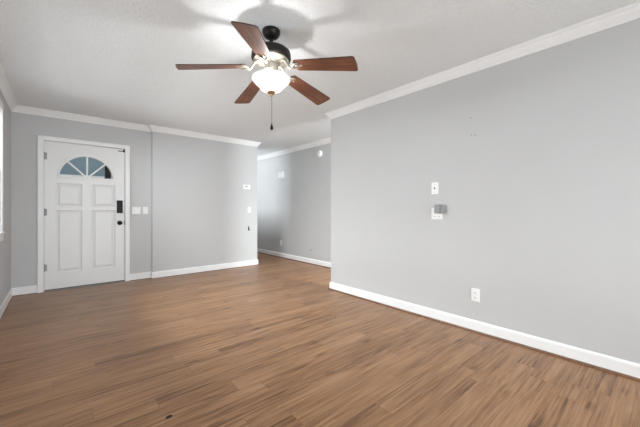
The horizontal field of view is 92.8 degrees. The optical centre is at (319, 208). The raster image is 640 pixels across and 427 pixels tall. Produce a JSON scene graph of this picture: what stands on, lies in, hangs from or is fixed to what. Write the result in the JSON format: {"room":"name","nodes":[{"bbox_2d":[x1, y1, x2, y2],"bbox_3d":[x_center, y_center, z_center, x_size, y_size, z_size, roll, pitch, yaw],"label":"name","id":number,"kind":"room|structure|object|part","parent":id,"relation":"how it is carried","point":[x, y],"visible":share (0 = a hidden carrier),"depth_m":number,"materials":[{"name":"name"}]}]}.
{"room":"empty living room","nodes":[
{"label":"empty living room","id":0,"kind":"room"},
{"bbox_2d":[0,90,10,305],"bbox_3d":[-1.406,-0.106,0.842,0.120,2.440,8.150,0,0,-41],"label":"wall","id":1,"kind":"structure","parent":0,"point":[5,245],"depth_m":3.54,"materials":[{"name":"grey paint"}]},
{"bbox_2d":[0,99,4,241],"bbox_3d":[-2.269,-0.386,1.874,0.155,1.430,3.450,0,0,-41],"label":"window","id":2,"kind":"structure","parent":1,"relation":"in","point":[2,231],"depth_m":3.16,"materials":[{"name":"white paint"}]},
{"bbox_2d":[0,288,12,320],"bbox_3d":[-1.353,1.062,0.888,0.021,0.105,7.910,0,0,-41],"label":"baseboard","id":3,"kind":"structure","parent":1,"relation":"attached to","point":[8,298],"depth_m":3.40,"materials":[{"name":"white paint"}]},
{"bbox_2d":[0,63,16,110],"bbox_3d":[-1.338,-1.284,0.901,0.060,0.083,7.910,0,0,-41],"label":"crown molding","id":4,"kind":"structure","parent":1,"relation":"attached to","point":[5,88],"depth_m":3.30,"materials":[{"name":"white paint"}]},
{"bbox_2d":[11,112,150,287],"bbox_3d":[-2.703,-0.106,5.021,3.596,2.440,0.120,0,0,-41],"label":"wall","id":5,"kind":"structure","parent":0,"point":[25,128],"depth_m":4.03,"materials":[{"name":"grey paint"}]},
{"bbox_2d":[12,285,36,295],"bbox_3d":[-3.838,1.062,3.953,0.243,0.105,0.021,0,0,-41],"label":"baseboard","id":6,"kind":"structure","parent":5,"relation":"attached to","point":[26,290],"depth_m":3.95,"materials":[{"name":"white paint"}]},
{"bbox_2d":[37,135,129,292],"bbox_3d":[-3.371,0.068,4.407,1.049,2.092,0.182,0,0,-41],"label":"door","id":7,"kind":"structure","parent":5,"relation":"in","point":[83,223],"depth_m":4.35,"materials":[{"name":"white paint"}]},
{"bbox_3d":[-3.523,0.448,4.280,0.286,0.858,0.040,0,0,-41],"label":"panel","id":8,"kind":"part","parent":7,"relation":"part of","materials":[{"name":"white paint"}]},
{"bbox_3d":[-3.523,-0.193,4.280,0.286,0.325,0.040,0,0,-41],"label":"panel","id":9,"kind":"part","parent":7,"relation":"part of","materials":[{"name":"white paint"}]},
{"bbox_3d":[-3.223,0.448,4.537,0.286,0.858,0.040,0,0,-41],"label":"panel","id":10,"kind":"part","parent":7,"relation":"part of","materials":[{"name":"white paint"}]},
{"bbox_3d":[-3.223,-0.193,4.537,0.286,0.325,0.040,0,0,-41],"label":"panel","id":11,"kind":"part","parent":7,"relation":"part of","materials":[{"name":"white paint"}]},
{"bbox_2d":[11,105,260,146],"bbox_3d":[-2.553,-1.284,4.984,3.536,0.083,0.130,0,0,-41],"label":"crown molding","id":12,"kind":"structure","parent":5,"relation":"attached to","point":[19,108],"depth_m":4.65,"materials":[{"name":"white paint"}]},
{"bbox_2d":[132,207,140,213],"bbox_3d":[-2.879,0.024,4.777,0.116,0.114,0.020,0,0,-41],"label":"light switch","id":13,"kind":"object","parent":5,"relation":"attached to","point":[135,210],"visible":1,"depth_m":4.78,"materials":[{"name":"white plastic"}]},
{"bbox_2d":[130,272,150,280],"bbox_3d":[-2.833,1.062,4.816,0.306,0.105,0.021,0,0,-41],"label":"baseboard","id":14,"kind":"structure","parent":5,"relation":"attached to","point":[144,275],"depth_m":4.81,"materials":[{"name":"white paint"}]},
{"bbox_2d":[143,207,147,213],"bbox_3d":[-2.785,0.024,4.863,0.072,0.114,0.012,0,0,-41],"label":"light switch","id":15,"kind":"object","parent":5,"relation":"attached to","point":[145,209],"visible":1,"depth_m":4.86,"materials":[{"name":"white plastic"}]},
{"bbox_2d":[151,131,256,271],"bbox_3d":[-1.989,-0.106,5.508,1.877,2.440,0.070,0,0,-41],"label":"wall","id":16,"kind":"structure","parent":0,"point":[200,216],"depth_m":5.35,"materials":[{"name":"grey paint"}]},
{"bbox_2d":[152,259,258,278],"bbox_3d":[-1.959,1.062,5.474,1.919,0.105,0.021,0,0,-41],"label":"baseboard","id":17,"kind":"structure","parent":16,"relation":"attached to","point":[168,273],"depth_m":5.37,"materials":[{"name":"white paint"}]},
{"bbox_2d":[243,185,249,189],"bbox_3d":[-1.422,-0.426,5.928,0.148,0.092,0.031,0,0,-41],"label":"thermostat","id":18,"kind":"object","parent":16,"relation":"attached to","point":[247,187],"visible":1,"depth_m":5.91,"materials":[{"name":"white plastic"}]},
{"bbox_2d":[257,143,330,262],"bbox_3d":[-0.042,-0.106,6.106,0.120,2.440,7.520,0,0,-41],"label":"wall","id":19,"kind":"structure","parent":0,"point":[294,209],"depth_m":6.58,"materials":[{"name":"grey paint"}]},
{"bbox_2d":[278,171,283,178],"bbox_3d":[-0.891,-0.776,6.959,0.056,0.156,0.200,0,0,-41],"label":"door chime","id":20,"kind":"object","parent":19,"relation":"attached to","point":[280,174],"visible":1,"depth_m":6.92,"materials":[{"name":"white plastic"}]},
{"bbox_2d":[257,248,330,268],"bbox_3d":[-0.099,1.062,6.057,0.030,0.105,7.280,0,0,-41],"label":"baseboard","id":21,"kind":"structure","parent":19,"relation":"attached to","point":[262,251],"depth_m":6.51,"materials":[{"name":"white paint"}]},
{"bbox_2d":[257,137,330,160],"bbox_3d":[-0.110,-1.284,6.048,0.060,0.083,7.280,0,0,-41],"label":"crown molding","id":22,"kind":"structure","parent":19,"relation":"attached to","point":[327,140],"depth_m":6.49,"materials":[{"name":"white paint"}]},
{"bbox_2d":[0,253,639,426],"bbox_3d":[-0.621,1.164,3.355,4.584,0.100,10.940,0,0,-41],"label":"floor","id":23,"kind":"structure","parent":0,"point":[268,343],"depth_m":2.20,"materials":[{"name":"brown wood"}]},
{"bbox_2d":[0,0,639,156],"bbox_3d":[-0.621,-1.376,3.355,4.584,0.100,10.940,0,0,-41],"label":"ceiling","id":24,"kind":"structure","parent":0,"point":[116,60],"depth_m":2.52,"materials":[{"name":"paint"}]},
{"bbox_2d":[175,21,357,129],"bbox_3d":[-0.365,-0.956,2.297,1.256,0.740,1.242,0,0,-41],"label":"ceiling fan","id":25,"kind":"object","parent":24,"relation":"hanging from","point":[272,56],"visible":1,"depth_m":2.19,"materials":[{"name":"brown wood"}]},
{"bbox_3d":[-0.764,-1.005,2.153,0.469,0.006,0.150,-8,14,-16],"label":"fan blade","id":26,"kind":"part","parent":25,"relation":"part of","materials":[{"name":"brown wood"}]},
{"bbox_3d":[-0.594,-1.005,2.613,0.150,0.006,0.469,-14,0,-35],"label":"fan blade","id":27,"kind":"part","parent":25,"relation":"part of","materials":[{"name":"brown wood"}]},
{"bbox_3d":[-0.391,-1.012,1.849,0.150,0.006,0.469,12,7,2],"label":"fan blade","id":28,"kind":"part","parent":25,"relation":"part of","materials":[{"name":"brown wood"}]},
{"bbox_3d":[-0.362,-1.090,2.266,0.260,0.028,0.260,0,0,-41],"label":"plate","id":29,"kind":"part","parent":25,"relation":"part of","materials":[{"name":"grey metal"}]},
{"bbox_3d":[-0.104,-1.005,2.593,0.150,0.006,0.469,-15,-17,36],"label":"fan blade","id":30,"kind":"part","parent":25,"relation":"part of","materials":[{"name":"brown wood"}]},
{"bbox_3d":[0.029,-1.005,2.121,0.469,0.006,0.150,9,-9,20],"label":"fan blade","id":31,"kind":"part","parent":25,"relation":"part of","materials":[{"name":"brown wood"}]},
{"bbox_2d":[331,18,639,363],"bbox_3d":[2.031,-0.106,2.132,0.120,2.440,5.629,0,0,-41],"label":"wall","id":32,"kind":"structure","parent":0,"point":[541,217],"depth_m":2.54,"materials":[{"name":"grey paint"}]},
{"bbox_2d":[432,182,437,193],"bbox_3d":[1.150,-0.208,3.054,0.016,0.118,0.072,0,0,-41],"label":"cable jack","id":33,"kind":"object","parent":32,"relation":"attached to","point":[434,184],"visible":1,"depth_m":3.05,"materials":[{"name":"white plastic"}]},
{"bbox_2d":[431,208,442,218],"bbox_3d":[1.166,0.046,3.041,0.008,0.114,0.116,0,0,-41],"label":"plate","id":34,"kind":"object","parent":32,"relation":"attached to","point":[433,215],"visible":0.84,"depth_m":3.05,"materials":[{"name":"white plastic"}]},
{"bbox_2d":[434,204,444,212],"bbox_3d":[1.170,-0.001,2.990,0.055,0.087,0.092,0,0,-41],"label":"power adapter","id":35,"kind":"object","parent":34,"relation":"attached to","point":[438,208],"visible":1,"depth_m":2.97,"materials":[{"name":"grey plastic"}]},
{"bbox_2d":[471,288,479,301],"bbox_3d":[1.407,0.779,2.759,0.010,0.118,0.075,0,0,-41],"label":"wall outlet","id":36,"kind":"object","parent":32,"relation":"attached to","point":[475,293],"visible":1,"depth_m":2.76,"materials":[{"name":"white plastic"}]},
{"bbox_2d":[325,1,639,118],"bbox_3d":[1.904,-1.284,2.142,0.060,0.083,5.569,0,0,-41],"label":"crown molding","id":37,"kind":"structure","parent":32,"relation":"attached to","point":[630,12],"depth_m":2.51,"materials":[{"name":"white paint"}]},
{"bbox_2d":[328,282,639,381],"bbox_3d":[1.925,1.062,2.140,0.030,0.105,5.539,0,0,-41],"label":"baseboard","id":38,"kind":"structure","parent":32,"relation":"attached to","point":[616,366],"depth_m":2.53,"materials":[{"name":"white paint"}]},
{"label":"outside","id":39,"kind":"structure","parent":0,"visible":0},
{"bbox_3d":[-3.257,1.339,3.793,28.000,0.150,38.000,0,0,-41],"label":"ground","id":40,"kind":"structure","parent":39,"visible":0},
{"bbox_2d":[103,164,110,178],"bbox_3d":[-5.991,-0.021,8.597,0.190,2.570,0.210,0,0,-41],"label":"porch post","id":41,"kind":"object","parent":40,"relation":"on","point":[107,172],"visible":0.01,"depth_m":8.53,"materials":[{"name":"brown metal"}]},
{"bbox_2d":[60,157,111,176],"bbox_3d":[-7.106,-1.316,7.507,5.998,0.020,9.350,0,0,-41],"label":"window","id":42,"kind":"structure","parent":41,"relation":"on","point":[79,163],"depth_m":9.59,"materials":[{"name":"glass"}]}
]}

